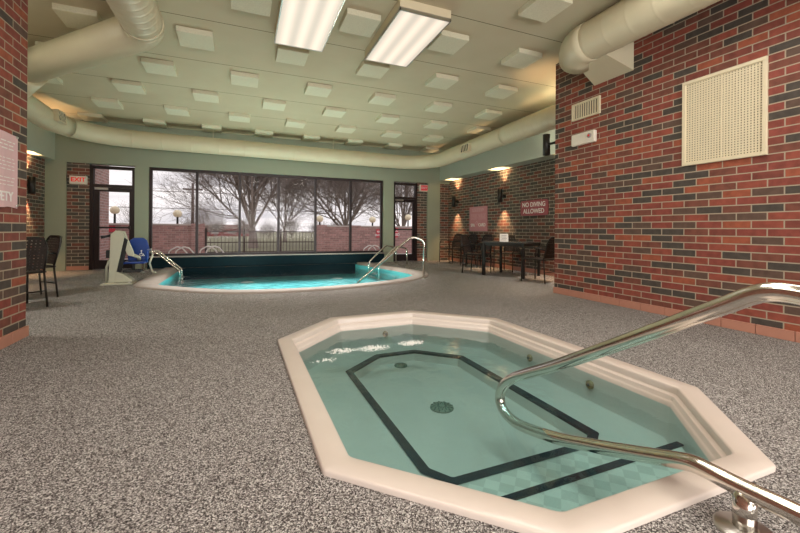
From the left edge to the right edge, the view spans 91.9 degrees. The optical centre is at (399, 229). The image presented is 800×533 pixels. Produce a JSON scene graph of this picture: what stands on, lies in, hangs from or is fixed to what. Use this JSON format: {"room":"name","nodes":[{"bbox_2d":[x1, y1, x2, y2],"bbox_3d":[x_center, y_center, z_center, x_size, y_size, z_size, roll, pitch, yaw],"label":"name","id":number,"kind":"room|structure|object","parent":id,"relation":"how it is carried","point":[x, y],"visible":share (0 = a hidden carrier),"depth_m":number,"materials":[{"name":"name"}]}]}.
{"room":"indoor swimming pool","nodes":[
{"label":"indoor swimming pool","id":0,"kind":"room"},
{"bbox_2d":[0,0,27,336],"bbox_3d":[-2.863,-0.994,-0.979,2.450,3.948,8.800,0,0,-23],"label":"wall","id":1,"kind":"structure","parent":0,"point":[13,13],"depth_m":3.35,"materials":[{"name":"red brick"}]},
{"bbox_2d":[0,130,18,208],"bbox_3d":[-3.193,-0.495,3.029,0.020,0.627,0.770,0,0,-23],"label":"poster","id":2,"kind":"object","parent":1,"relation":"attached to","point":[8,142],"visible":1,"depth_m":3.25,"materials":[{"name":"metal"}]},
{"bbox_2d":[0,175,13,185],"bbox_3d":[-3.187,-0.402,3.035,0.001,0.067,0.615,0,0,-23],"label":"print","id":3,"kind":"object","parent":2,"relation":"attached to","point":[5,180],"depth_m":3.22},
{"bbox_2d":[0,156,14,170],"bbox_3d":[-3.187,-0.547,3.037,0.001,0.097,0.620,0,0,-23],"label":"print","id":4,"kind":"object","parent":2,"relation":"attached to","point":[7,163],"depth_m":3.23},
{"bbox_2d":[0,138,14,150],"bbox_3d":[-3.186,-0.702,3.037,0.001,0.070,0.620,0,0,-23],"label":"print","id":5,"kind":"object","parent":2,"relation":"attached to","point":[6,144],"depth_m":3.21},
{"bbox_2d":[0,325,28,349],"bbox_3d":[-1.772,0.940,-0.410,0.025,0.094,8.594,0,0,-23],"label":"baseboard","id":6,"kind":"structure","parent":1,"relation":"attached to","point":[6,340],"depth_m":3.33,"materials":[{"name":"ceramic"}]},
{"bbox_2d":[27,120,54,159],"bbox_3d":[-6.669,-2.162,5.747,0.180,1.171,6.550,0,0,-23],"label":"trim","id":7,"kind":"structure","parent":1,"relation":"attached to","point":[40,141],"depth_m":8.17,"materials":[{"name":"teal paint"}]},
{"bbox_2d":[26,153,44,263],"bbox_3d":[-6.911,-0.898,5.812,0.200,3.701,6.850,0,0,-23],"label":"wall","id":8,"kind":"structure","parent":0,"point":[34,223],"depth_m":8.38,"materials":[{"name":"brick"}]},
{"bbox_2d":[27,176,35,193],"bbox_3d":[-7.619,-0.912,7.982,0.160,0.350,0.120,0,0,-23],"label":"wall sconce","id":9,"kind":"object","parent":8,"relation":"attached to","point":[31,185],"visible":0.88,"depth_m":7.95,"materials":[{"name":"black paint"}]},
{"bbox_2d":[66,162,91,265],"bbox_3d":[-7.539,-0.302,9.105,0.420,2.500,0.190,0,0,-23],"label":"wall","id":10,"kind":"structure","parent":0,"point":[78,195],"depth_m":9.02,"materials":[{"name":"brick"}]},
{"bbox_2d":[66,266,88,270],"bbox_3d":[-7.506,0.900,9.006,0.414,0.094,0.025,0,0,-23],"label":"baseboard","id":11,"kind":"structure","parent":10,"relation":"attached to","point":[67,267],"depth_m":9.00,"materials":[{"name":"ceramic"}]},
{"bbox_2d":[69,175,87,184],"bbox_3d":[-7.460,-1.147,8.981,0.320,0.190,0.095,0,0,-23],"label":"exit sign","id":12,"kind":"object","parent":10,"relation":"attached to","point":[83,180],"visible":1,"depth_m":8.95,"materials":[{"name":"red"}]},
{"bbox_2d":[89,165,134,269],"bbox_3d":[-6.918,-0.283,9.343,0.910,2.470,0.130,0,0,-23],"label":"door","id":13,"kind":"structure","parent":10,"relation":"in","point":[95,262],"depth_m":9.21,"materials":[{"name":"brown metal"}]},
{"bbox_2d":[45,119,449,184],"bbox_3d":[-3.237,-2.031,10.860,10.450,1.018,0.250,0,0,-23],"label":"wall","id":14,"kind":"structure","parent":0,"point":[67,149],"depth_m":10.20,"materials":[{"name":"green paint"}]},
{"bbox_2d":[44,161,66,270],"bbox_3d":[-7.897,-0.304,8.924,0.380,2.500,0.250,0,0,-23],"label":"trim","id":15,"kind":"structure","parent":14,"relation":"attached to","point":[55,216],"depth_m":8.82,"materials":[{"name":"green paint"}]},
{"bbox_2d":[134,166,148,268],"bbox_3d":[-6.360,-0.294,9.564,0.290,2.500,0.250,0,0,-23],"label":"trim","id":16,"kind":"structure","parent":14,"relation":"attached to","point":[141,207],"depth_m":9.45,"materials":[{"name":"green paint"}]},
{"bbox_2d":[149,167,383,257],"bbox_3d":[-3.358,-0.408,10.722,6.140,2.230,0.320,0,0,-23],"label":"window","id":17,"kind":"structure","parent":14,"relation":"in","point":[151,169],"depth_m":10.62,"materials":[{"name":"brown metal"}]},
{"bbox_2d":[382,181,393,261],"bbox_3d":[-0.401,-0.253,12.046,0.340,2.500,0.250,0,0,-23],"label":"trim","id":18,"kind":"structure","parent":14,"relation":"attached to","point":[388,186],"depth_m":11.93,"materials":[{"name":"green paint"}]},
{"bbox_2d":[147,253,383,279],"bbox_3d":[-3.372,1.062,10.731,6.140,0.710,0.300,0,0,-23],"label":"trim","id":19,"kind":"structure","parent":0,"point":[220,263],"depth_m":10.43,"materials":[{"name":"blue tile"}]},
{"bbox_2d":[28,0,620,152],"bbox_3d":[-0.319,-2.809,3.867,10.850,0.642,15.800,0,0,-23],"label":"ceiling","id":20,"kind":"structure","parent":0,"point":[243,41],"depth_m":6.64,"materials":[{"name":"paint"}]},
{"bbox_2d":[52,3,102,28],"bbox_3d":[-3.983,-2.631,4.840,0.436,0.086,0.436,0,0,-23],"label":"acoustic panel","id":21,"kind":"object","parent":20,"relation":"attached to","point":[71,16],"visible":0.74,"depth_m":4.72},
{"bbox_2d":[77,112,107,122],"bbox_3d":[-6.911,-2.520,8.709,0.436,0.086,0.436,0,0,-23],"label":"acoustic panel","id":22,"kind":"object","parent":20,"relation":"attached to","point":[93,117],"visible":1,"depth_m":8.59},
{"bbox_2d":[27,0,163,82],"bbox_3d":[-3.037,-2.354,3.617,1.647,0.497,6.683,0,0,-40],"label":"ventilation duct","id":23,"kind":"object","parent":20,"relation":"hanging from","point":[137,26],"visible":0.98,"depth_m":4.69,"materials":[{"name":"metal"}]},
{"bbox_2d":[91,96,123,109],"bbox_3d":[-5.895,-2.547,7.810,0.436,0.086,0.436,0,0,-23],"label":"acoustic panel","id":24,"kind":"object","parent":20,"relation":"attached to","point":[100,102],"visible":1,"depth_m":7.72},
{"bbox_2d":[111,79,145,94],"bbox_3d":[-4.881,-2.572,6.984,0.436,0.086,0.436,0,0,-23],"label":"acoustic panel","id":25,"kind":"object","parent":20,"relation":"attached to","point":[120,85],"visible":1,"depth_m":6.87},
{"bbox_2d":[143,118,167,127],"bbox_3d":[-5.793,-2.512,9.174,0.436,0.086,0.436,0,0,-23],"label":"acoustic panel","id":26,"kind":"object","parent":20,"relation":"attached to","point":[148,122],"visible":1,"depth_m":9.05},
{"bbox_2d":[141,57,176,76],"bbox_3d":[-3.845,-2.597,6.198,0.436,0.086,0.436,0,0,-23],"label":"acoustic panel","id":27,"kind":"object","parent":20,"relation":"attached to","point":[154,66],"visible":1,"depth_m":6.09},
{"bbox_2d":[164,105,189,116],"bbox_3d":[-4.762,-2.539,8.282,0.436,0.086,0.436,0,0,-23],"label":"acoustic panel","id":28,"kind":"object","parent":20,"relation":"attached to","point":[171,110],"visible":1,"depth_m":8.15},
{"bbox_2d":[176,25,214,50],"bbox_3d":[-2.806,-2.623,5.330,0.436,0.086,0.436,0,0,-23],"label":"acoustic panel","id":29,"kind":"object","parent":20,"relation":"attached to","point":[188,37],"visible":1,"depth_m":5.25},
{"bbox_2d":[192,89,218,102],"bbox_3d":[-3.733,-2.564,7.462,0.436,0.086,0.436,0,0,-23],"label":"acoustic panel","id":30,"kind":"object","parent":20,"relation":"attached to","point":[199,95],"visible":1,"depth_m":7.36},
{"bbox_2d":[202,124,221,132],"bbox_3d":[-4.676,-2.505,9.640,0.436,0.086,0.436,0,0,-23],"label":"acoustic panel","id":31,"kind":"object","parent":20,"relation":"attached to","point":[206,128],"visible":1,"depth_m":9.51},
{"bbox_2d":[229,112,249,122],"bbox_3d":[-3.629,-2.532,8.754,0.436,0.086,0.436,0,0,-23],"label":"acoustic panel","id":32,"kind":"object","parent":20,"relation":"attached to","point":[238,117],"visible":1,"depth_m":8.63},
{"bbox_2d":[231,71,258,87],"bbox_3d":[-2.683,-2.589,6.682,0.436,0.086,0.436,0,0,-23],"label":"acoustic panel","id":33,"kind":"object","parent":20,"relation":"attached to","point":[237,78],"visible":1,"depth_m":6.59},
{"bbox_2d":[231,0,271,16],"bbox_3d":[-1.714,-2.650,4.463,0.436,0.086,0.436,0,0,-23],"label":"acoustic panel","id":34,"kind":"object","parent":20,"relation":"attached to","point":[260,7],"visible":1,"depth_m":4.53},
{"bbox_2d":[254,129,272,137],"bbox_3d":[-3.559,-2.497,10.105,0.436,0.086,0.436,0,0,-23],"label":"acoustic panel","id":35,"kind":"object","parent":20,"relation":"attached to","point":[258,133],"visible":1,"depth_m":9.98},
{"bbox_2d":[262,98,285,110],"bbox_3d":[-2.585,-2.557,7.940,0.436,0.086,0.436,0,0,-23],"label":"acoustic panel","id":36,"kind":"object","parent":20,"relation":"attached to","point":[271,104],"visible":1,"depth_m":7.82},
{"bbox_2d":[27,80,555,168],"bbox_3d":[-2.114,-2.171,7.629,9.188,0.712,5.929,0,0,-23],"label":"duct","id":37,"kind":"object","parent":20,"relation":"hanging from","point":[56,121],"visible":0.82,"depth_m":9.10,"materials":[{"name":"metal"}]},
{"bbox_2d":[53,109,67,124],"bbox_3d":[-6.527,-2.159,7.434,0.112,0.229,0.320,0,0,-19],"label":"grille","id":38,"kind":"object","parent":37,"relation":"attached to","point":[59,117],"depth_m":7.37,"materials":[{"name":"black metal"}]},
{"bbox_2d":[460,142,470,153],"bbox_3d":[1.607,-1.990,9.492,0.090,0.214,0.360,0,0,-23],"label":"grille","id":39,"kind":"object","parent":37,"relation":"attached to","point":[465,148],"depth_m":9.45,"materials":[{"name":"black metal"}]},
{"bbox_2d":[275,44,308,65],"bbox_3d":[-1.628,-2.615,5.821,0.436,0.086,0.436,0,0,-23],"label":"acoustic panel","id":40,"kind":"object","parent":20,"relation":"attached to","point":[284,54],"visible":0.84,"depth_m":5.74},
{"bbox_2d":[285,118,305,127],"bbox_3d":[-2.496,-2.524,9.226,0.436,0.086,0.436,0,0,-23],"label":"acoustic panel","id":41,"kind":"object","parent":20,"relation":"attached to","point":[294,123],"visible":1,"depth_m":9.10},
{"bbox_2d":[274,0,344,51],"bbox_3d":[-1.145,-2.610,4.748,0.655,0.181,1.360,0,0,-23],"label":"ceiling light","id":42,"kind":"object","parent":20,"relation":"attached to","point":[304,24],"visible":1,"depth_m":4.75,"materials":[{"name":"white plastic"}]},
{"bbox_2d":[301,134,319,141],"bbox_3d":[-2.442,-2.489,10.570,0.436,0.086,0.436,0,0,-23],"label":"acoustic panel","id":43,"kind":"object","parent":20,"relation":"attached to","point":[311,138],"visible":1,"depth_m":10.45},
{"bbox_2d":[304,82,331,97],"bbox_3d":[-1.521,-2.581,7.166,0.436,0.086,0.436,0,0,-23],"label":"acoustic panel","id":44,"kind":"object","parent":20,"relation":"attached to","point":[314,89],"visible":1,"depth_m":7.04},
{"bbox_2d":[322,106,345,117],"bbox_3d":[-1.438,-2.549,8.418,0.436,0.086,0.436,0,0,-23],"label":"acoustic panel","id":45,"kind":"object","parent":20,"relation":"attached to","point":[328,111],"visible":1,"depth_m":8.32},
{"bbox_2d":[335,124,355,133],"bbox_3d":[-1.363,-2.516,9.698,0.436,0.086,0.436,0,0,-23],"label":"acoustic panel","id":46,"kind":"object","parent":20,"relation":"attached to","point":[340,128],"visible":1,"depth_m":9.60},
{"bbox_2d":[344,139,362,145],"bbox_3d":[-1.324,-2.482,11.036,0.436,0.086,0.436,0,0,-23],"label":"acoustic panel","id":47,"kind":"object","parent":20,"relation":"attached to","point":[354,142],"visible":1,"depth_m":10.90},
{"bbox_2d":[339,8,380,36],"bbox_3d":[-0.521,-2.642,4.960,0.436,0.086,0.436,0,0,-23],"label":"acoustic panel","id":48,"kind":"object","parent":20,"relation":"attached to","point":[357,22],"visible":1,"depth_m":4.88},
{"bbox_2d":[356,60,389,78],"bbox_3d":[-0.450,-2.607,6.311,0.436,0.086,0.436,0,0,-23],"label":"acoustic panel","id":49,"kind":"object","parent":20,"relation":"attached to","point":[372,69],"visible":0.89,"depth_m":6.22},
{"bbox_2d":[368,92,395,105],"bbox_3d":[-0.359,-2.573,7.650,0.436,0.086,0.436,0,0,-23],"label":"acoustic panel","id":50,"kind":"object","parent":20,"relation":"attached to","point":[376,98],"visible":1,"depth_m":7.56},
{"bbox_2d":[375,114,399,123],"bbox_3d":[-0.290,-2.541,8.897,0.436,0.086,0.436,0,0,-23],"label":"acoustic panel","id":51,"kind":"object","parent":20,"relation":"attached to","point":[383,118],"visible":1,"depth_m":8.81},
{"bbox_2d":[381,130,401,137],"bbox_3d":[-0.230,-2.508,10.169,0.436,0.086,0.436,0,0,-23],"label":"acoustic panel","id":52,"kind":"object","parent":20,"relation":"attached to","point":[387,133],"visible":1,"depth_m":10.07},
{"bbox_2d":[384,143,402,149],"bbox_3d":[-0.207,-2.474,11.501,0.436,0.086,0.436,0,0,-23],"label":"acoustic panel","id":53,"kind":"object","parent":20,"relation":"attached to","point":[395,146],"visible":1,"depth_m":11.38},
{"bbox_2d":[365,0,450,67],"bbox_3d":[0.053,-2.602,5.247,0.680,0.181,1.360,0,0,-23],"label":"ceiling light","id":54,"kind":"object","parent":20,"relation":"attached to","point":[411,26],"visible":1,"depth_m":5.01,"materials":[{"name":"white plastic"}]},
{"bbox_2d":[420,146,438,152],"bbox_3d":[0.910,-2.466,11.967,0.436,0.086,0.436,0,0,-23],"label":"acoustic panel","id":55,"kind":"object","parent":20,"relation":"attached to","point":[425,149],"visible":1,"depth_m":11.86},
{"bbox_2d":[422,135,443,141],"bbox_3d":[0.903,-2.500,10.642,0.436,0.086,0.436,0,0,-23],"label":"acoustic panel","id":56,"kind":"object","parent":20,"relation":"attached to","point":[430,138],"visible":1,"depth_m":10.51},
{"bbox_2d":[423,120,447,129],"bbox_3d":[0.858,-2.533,9.375,0.436,0.086,0.436,0,0,-23],"label":"acoustic panel","id":57,"kind":"object","parent":20,"relation":"attached to","point":[433,124],"visible":1,"depth_m":9.29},
{"bbox_2d":[424,101,451,112],"bbox_3d":[0.803,-2.565,8.134,0.436,0.086,0.436,0,0,-23],"label":"acoustic panel","id":58,"kind":"object","parent":20,"relation":"attached to","point":[437,107],"visible":1,"depth_m":8.03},
{"bbox_2d":[425,73,457,89],"bbox_3d":[0.727,-2.599,6.802,0.436,0.086,0.436,0,0,-23],"label":"acoustic panel","id":59,"kind":"object","parent":20,"relation":"attached to","point":[438,80],"visible":1,"depth_m":6.71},
{"bbox_2d":[427,30,468,54],"bbox_3d":[0.673,-2.633,5.457,0.436,0.086,0.436,0,0,-23],"label":"acoustic panel","id":60,"kind":"object","parent":20,"relation":"attached to","point":[448,42],"visible":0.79,"depth_m":5.38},
{"bbox_2d":[467,126,490,134],"bbox_3d":[2.006,-2.525,9.853,0.436,0.086,0.436,0,0,-23],"label":"acoustic panel","id":61,"kind":"object","parent":20,"relation":"attached to","point":[479,130],"visible":1,"depth_m":9.74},
{"bbox_2d":[475,109,501,119],"bbox_3d":[1.966,-2.557,8.618,0.436,0.086,0.436,0,0,-23],"label":"acoustic panel","id":62,"kind":"object","parent":20,"relation":"attached to","point":[487,114],"visible":1,"depth_m":8.51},
{"bbox_2d":[485,84,517,98],"bbox_3d":[1.905,-2.591,7.293,0.436,0.086,0.436,0,0,-23],"label":"acoustic panel","id":63,"kind":"object","parent":20,"relation":"attached to","point":[499,91],"visible":1,"depth_m":7.22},
{"bbox_2d":[501,48,541,68],"bbox_3d":[1.866,-2.625,5.954,0.436,0.086,0.436,0,0,-23],"label":"acoustic panel","id":64,"kind":"object","parent":20,"relation":"attached to","point":[521,58],"visible":1,"depth_m":5.87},
{"bbox_2d":[518,0,572,22],"bbox_3d":[1.729,-2.659,4.621,0.436,0.086,0.436,0,0,-23],"label":"acoustic panel","id":65,"kind":"object","parent":20,"relation":"attached to","point":[539,10],"visible":1,"depth_m":4.61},
{"bbox_2d":[0,260,799,532],"bbox_3d":[-0.345,0.998,3.867,10.850,0.001,15.800,0,0,-23],"label":"floor","id":66,"kind":"structure","parent":0,"point":[124,408],"depth_m":2.27,"materials":[{"name":"grey carpet"}]},
{"bbox_2d":[26,237,48,306],"bbox_3d":[-4.720,0.526,4.717,0.593,0.883,0.546,0,0,24],"label":"bar stool","id":67,"kind":"object","parent":66,"relation":"on","point":[42,256],"visible":0.63,"depth_m":4.76,"materials":[{"name":"black paint"}]},
{"bbox_2d":[32,235,61,296],"bbox_3d":[-5.205,0.523,5.448,0.546,0.883,0.593,0,0,27],"label":"bar stool","id":68,"kind":"object","parent":66,"relation":"on","point":[54,245],"visible":0.52,"depth_m":5.62,"materials":[{"name":"black paint"}]},
{"bbox_2d":[100,230,155,285],"bbox_3d":[-4.935,0.491,7.067,0.770,0.948,0.640,0,0,-23],"label":"lift","id":69,"kind":"object","parent":66,"relation":"on","point":[137,250],"visible":1,"depth_m":6.87,"materials":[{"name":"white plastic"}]},
{"bbox_2d":[133,262,428,293],"bbox_3d":[-2.261,1.119,8.405,5.668,0.330,4.750,0,0,-23],"label":"swimming pool","id":70,"kind":"object","parent":66,"relation":"in","point":[156,281],"visible":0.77,"depth_m":8.54,"materials":[{"name":"concrete"}]},
{"bbox_2d":[140,250,184,284],"bbox_3d":[-5.440,0.867,8.897,0.963,0.773,0.468,0,0,-10],"label":"pool ladder","id":71,"kind":"object","parent":70,"relation":"on","point":[154,251],"visible":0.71,"depth_m":8.76,"materials":[{"name":"silver metal"}]},
{"bbox_2d":[164,266,404,289],"bbox_3d":[-2.324,1.069,8.557,5.008,0.001,4.420,0,0,-23],"label":"pool water","id":72,"kind":"object","parent":70,"relation":"in","point":[212,275],"visible":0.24,"depth_m":8.73,"materials":[{"name":"liquid"}]},
{"bbox_2d":[368,245,408,279],"bbox_3d":[-0.324,0.857,10.321,0.950,0.862,0.741,0,0,-23],"label":"pool ladder","id":73,"kind":"object","parent":70,"relation":"on","point":[393,247],"visible":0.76,"depth_m":10.19,"materials":[{"name":"silver metal"}]},
{"bbox_2d":[356,236,425,283],"bbox_3d":[-0.265,0.721,7.870,1.607,1.168,0.100,0,0,2],"label":"stair handrail","id":74,"kind":"object","parent":70,"relation":"on","point":[413,237],"visible":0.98,"depth_m":7.83,"materials":[{"name":"silver metal"}]},
{"bbox_2d":[439,234,462,262],"bbox_3d":[1.594,0.570,11.882,0.593,0.883,0.546,0,0,-28],"label":"armchair","id":75,"kind":"object","parent":66,"relation":"on","point":[456,237],"visible":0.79,"depth_m":11.97,"materials":[{"name":"black paint"}]},
{"bbox_2d":[452,234,476,265],"bbox_3d":[1.877,0.572,11.202,0.593,0.883,0.546,0,0,-20],"label":"armchair","id":76,"kind":"object","parent":66,"relation":"on","point":[473,237],"visible":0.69,"depth_m":11.20,"materials":[{"name":"black paint"}]},
{"bbox_2d":[461,235,490,272],"bbox_3d":[1.760,0.571,9.049,0.593,0.883,0.546,0,0,34],"label":"armchair","id":77,"kind":"object","parent":66,"relation":"on","point":[465,245],"visible":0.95,"depth_m":9.09,"materials":[{"name":"black paint"}]},
{"bbox_2d":[465,234,492,267],"bbox_3d":[2.172,0.574,10.496,0.593,0.883,0.546,0,0,-25],"label":"armchair","id":78,"kind":"object","parent":66,"relation":"on","point":[487,237],"visible":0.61,"depth_m":10.54,"materials":[{"name":"black paint"}]},
{"bbox_2d":[493,235,520,272],"bbox_3d":[2.682,0.577,9.522,0.546,0.883,0.593,0,0,45],"label":"armchair","id":79,"kind":"object","parent":66,"relation":"on","point":[513,250],"visible":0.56,"depth_m":9.60,"materials":[{"name":"black paint"}]},
{"bbox_2d":[482,241,540,278],"bbox_3d":[2.464,0.642,8.568,0.980,0.750,0.820,0,0,43],"label":"dining table","id":80,"kind":"object","parent":66,"relation":"on","point":[522,244],"visible":0.93,"depth_m":8.50,"materials":[{"name":"metal"}]},
{"bbox_2d":[277,310,775,532],"bbox_3d":[0.381,1.176,2.954,2.350,0.394,3.384,0,0,-23],"label":"hot tub","id":81,"kind":"object","parent":66,"relation":"in","point":[421,423],"visible":0.94,"depth_m":2.50,"materials":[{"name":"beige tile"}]},
{"label":"water","id":82,"kind":"object","parent":81,"relation":"in","visible":0},
{"bbox_2d":[312,340,423,362],"bbox_3d":[-0.295,1.093,3.559,1.158,0.010,0.308,0,0,-33],"label":"foam","id":83,"kind":"object","parent":82,"relation":"on","point":[412,343],"visible":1,"depth_m":3.56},
{"bbox_2d":[521,237,554,283],"bbox_3d":[2.769,0.578,7.577,0.546,0.883,0.593,0,0,-40],"label":"armchair","id":84,"kind":"object","parent":66,"relation":"on","point":[551,248],"visible":0.74,"depth_m":7.38,"materials":[{"name":"black paint"}]},
{"bbox_2d":[495,282,799,532],"bbox_3d":[0.989,0.689,1.698,0.170,1.050,1.822,0,0,-23],"label":"handrail","id":85,"kind":"object","parent":66,"relation":"on","point":[747,496],"visible":1,"depth_m":1.43,"materials":[{"name":"silver metal"}]},
{"bbox_2d":[415,183,448,259],"bbox_3d":[1.042,-0.288,12.680,1.130,2.590,0.190,0,0,-23],"label":"wall","id":86,"kind":"structure","parent":0,"point":[421,195],"depth_m":12.50,"materials":[{"name":"brick"}]},
{"bbox_2d":[393,182,416,260],"bbox_3d":[0.140,-0.234,12.282,0.840,2.470,0.130,0,0,-23],"label":"door","id":87,"kind":"structure","parent":86,"relation":"in","point":[400,257],"depth_m":12.35,"materials":[{"name":"brown metal"}]},
{"bbox_2d":[426,183,439,260],"bbox_3d":[1.044,-0.243,12.648,0.450,2.500,0.250,0,0,-23],"label":"trim","id":88,"kind":"structure","parent":86,"relation":"attached to","point":[433,193],"depth_m":12.53,"materials":[{"name":"green paint"}]},
{"bbox_2d":[448,158,554,271],"bbox_3d":[2.882,-0.828,10.000,0.200,3.696,6.650,0,0,-23],"label":"wall","id":89,"kind":"structure","parent":0,"point":[533,181],"depth_m":9.89,"materials":[{"name":"brick"}]},
{"bbox_2d":[469,206,487,230],"bbox_3d":[2.258,-0.309,11.193,0.025,0.710,0.890,0,0,-23],"label":"poster","id":90,"kind":"object","parent":89,"relation":"attached to","point":[478,216],"visible":1,"depth_m":11.16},
{"bbox_2d":[448,257,553,275],"bbox_3d":[2.823,0.972,9.818,0.025,0.094,6.344,0,0,-23],"label":"baseboard","id":91,"kind":"structure","parent":89,"relation":"attached to","point":[454,259],"depth_m":9.86,"materials":[{"name":"ceramic"}]},
{"bbox_2d":[521,199,548,215],"bbox_3d":[3.138,-0.508,9.073,0.034,0.360,0.900,0,0,-23],"label":"sign","id":92,"kind":"object","parent":89,"relation":"attached to","point":[532,207],"visible":1,"depth_m":9.01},
{"bbox_2d":[554,0,799,331],"bbox_3d":[5.107,-0.939,2.449,1.900,3.948,9.000,0,0,-23],"label":"wall","id":93,"kind":"structure","parent":0,"point":[634,223],"depth_m":4.48,"materials":[{"name":"red brick"}]},
{"bbox_2d":[440,103,555,181],"bbox_3d":[2.686,-2.124,9.752,0.370,1.106,6.350,0,0,-23],"label":"trim","id":94,"kind":"structure","parent":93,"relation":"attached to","point":[528,150],"depth_m":9.65,"materials":[{"name":"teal paint"}]},
{"bbox_2d":[543,134,554,155],"bbox_3d":[2.526,-1.433,6.443,0.120,0.350,0.360,0,0,-23],"label":"wall sconce","id":95,"kind":"object","parent":93,"relation":"attached to","point":[546,137],"visible":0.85,"depth_m":6.50,"materials":[{"name":"black paint"}]},
{"bbox_2d":[571,130,596,146],"bbox_3d":[2.687,-1.337,5.681,0.085,0.170,0.410,0,0,-23],"label":"fire alarm","id":96,"kind":"object","parent":93,"relation":"attached to","point":[587,137],"visible":1,"depth_m":5.64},
{"bbox_2d":[572,95,600,121],"bbox_3d":[2.723,-1.766,5.676,0.029,0.250,0.495,0,0,-23],"label":"air vent","id":97,"kind":"object","parent":93,"relation":"in","point":[592,106],"visible":1,"depth_m":5.66,"materials":[{"name":"beige metal"}]},
{"bbox_2d":[559,0,719,85],"bbox_3d":[3.477,-2.360,2.893,0.785,0.605,5.680,0,0,-23],"label":"duct","id":98,"kind":"object","parent":93,"relation":"attached to","point":[601,48],"visible":1,"depth_m":4.59,"materials":[{"name":"metal"}]},
{"bbox_2d":[553,287,799,342],"bbox_3d":[4.167,0.981,2.172,0.025,0.094,8.794,0,0,-23],"label":"baseboard","id":99,"kind":"structure","parent":93,"relation":"attached to","point":[789,335],"depth_m":4.43,"materials":[{"name":"ceramic"}]},
{"bbox_2d":[682,56,767,165],"bbox_3d":[3.385,-1.197,4.077,0.029,0.950,0.770,0,0,-23],"label":"air vent","id":100,"kind":"object","parent":93,"relation":"in","point":[725,112],"visible":1,"depth_m":4.03,"materials":[{"name":"beige metal"}]},
{"label":"outside","id":101,"kind":"structure","parent":0,"visible":0},
{"bbox_2d":[207,232,313,252],"bbox_3d":[-15.497,1.108,89.202,200.000,0.270,143.400,0,0,-23],"label":"lawn","id":102,"kind":"structure","parent":101,"point":[292,246],"depth_m":28.12,"materials":[{"name":"green plant"}]},
{"bbox_2d":[110,197,165,223],"bbox_3d":[-31.061,-1.892,45.576,6.433,5.571,5.120,0,0,27],"label":"bare tree","id":103,"kind":"object","parent":102,"relation":"on","point":[124,207],"visible":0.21,"depth_m":45.23,"materials":[{"name":"grey plant"}]},
{"bbox_2d":[180,198,231,227],"bbox_3d":[-22.612,-1.636,44.399,5.829,5.177,5.280,0,0,-34],"label":"bare tree","id":104,"kind":"object","parent":102,"relation":"on","point":[201,214],"visible":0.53,"depth_m":44.38,"materials":[{"name":"grey plant"}]},
{"bbox_2d":[207,216,226,238],"bbox_3d":[-19.015,-0.369,40.592,2.939,2.678,2.616,0,0,26],"label":"bush","id":105,"kind":"object","parent":102,"relation":"on","point":[216,225],"visible":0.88,"depth_m":40.54,"materials":[{"name":"grey plant"}]},
{"bbox_2d":[206,224,248,235],"bbox_3d":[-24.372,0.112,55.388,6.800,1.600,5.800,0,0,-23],"label":"house","id":106,"kind":"structure","parent":102,"relation":"on","point":[228,227],"depth_m":53.10,"materials":[{"name":"red"}]},
{"bbox_2d":[129,172,353,247],"bbox_3d":[-8.475,-4.529,23.334,13.138,11.419,10.956,0,0,-38],"label":"bare tree","id":107,"kind":"object","parent":102,"relation":"on","point":[246,181],"visible":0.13,"depth_m":21.43,"materials":[{"name":"grey plant"}]},
{"bbox_2d":[258,218,276,238],"bbox_3d":[-14.225,-0.108,41.680,3.231,2.996,2.837,0,0,43],"label":"bush","id":108,"kind":"object","parent":102,"relation":"on","point":[267,228],"visible":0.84,"depth_m":41.59,"materials":[{"name":"grey plant"}]},
{"bbox_2d":[219,177,324,241],"bbox_3d":[-9.024,-4.553,33.105,13.609,11.189,11.032,0,0,-40],"label":"bare tree","id":109,"kind":"object","parent":102,"relation":"on","point":[268,189],"visible":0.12,"depth_m":32.60,"materials":[{"name":"grey plant"}]},
{"bbox_2d":[280,217,305,237],"bbox_3d":[-12.446,-0.527,44.575,3.764,3.086,3.094,0,0,34],"label":"bush","id":110,"kind":"object","parent":102,"relation":"on","point":[292,223],"visible":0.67,"depth_m":44.44,"materials":[{"name":"grey plant"}]},
{"bbox_2d":[247,176,400,234],"bbox_3d":[-4.070,-4.686,24.650,11.148,11.523,10.128,0,0,28],"label":"bare tree","id":111,"kind":"object","parent":102,"relation":"on","point":[361,187],"visible":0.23,"depth_m":23.81,"materials":[{"name":"grey plant"}]},
{"bbox_2d":[352,182,414,225],"bbox_3d":[-0.183,-3.939,28.754,9.295,10.106,9.738,0,0,17],"label":"bare tree","id":112,"kind":"object","parent":102,"relation":"on","point":[403,206],"visible":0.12,"depth_m":28.99,"materials":[{"name":"grey plant"}]},
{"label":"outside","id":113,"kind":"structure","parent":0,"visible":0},
{"bbox_3d":[3.840,1.206,16.769,100.000,0.240,5.200,0,0,-23],"label":"patio","id":114,"kind":"object","parent":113,"visible":0},
{"bbox_2d":[95,165,108,259],"bbox_3d":[-9.297,-1.764,9.891,2.420,5.600,2.580,0,0,-23],"label":"building wing","id":115,"kind":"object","parent":114,"relation":"on","point":[101,175],"visible":0.02,"depth_m":11.11},
{"bbox_2d":[109,223,205,257],"bbox_3d":[-10.887,0.375,12.918,7.900,1.220,0.380,0,0,-23],"label":"wall","id":116,"kind":"structure","parent":114,"relation":"on","point":[165,237],"depth_m":13.94,"materials":[{"name":"brick"}]},
{"bbox_2d":[205,228,313,252],"bbox_3d":[-5.377,0.493,15.203,4.090,1.060,0.060,0,0,-23],"label":"iron fence","id":117,"kind":"object","parent":114,"relation":"on","point":[206,231],"visible":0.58,"depth_m":15.16,"materials":[{"name":"metal"}]},
{"bbox_2d":[317,225,411,252],"bbox_3d":[0.694,0.455,17.742,9.130,1.220,0.380,0,0,-23],"label":"wall","id":118,"kind":"structure","parent":114,"relation":"on","point":[329,237],"depth_m":16.44,"materials":[{"name":"brick"}]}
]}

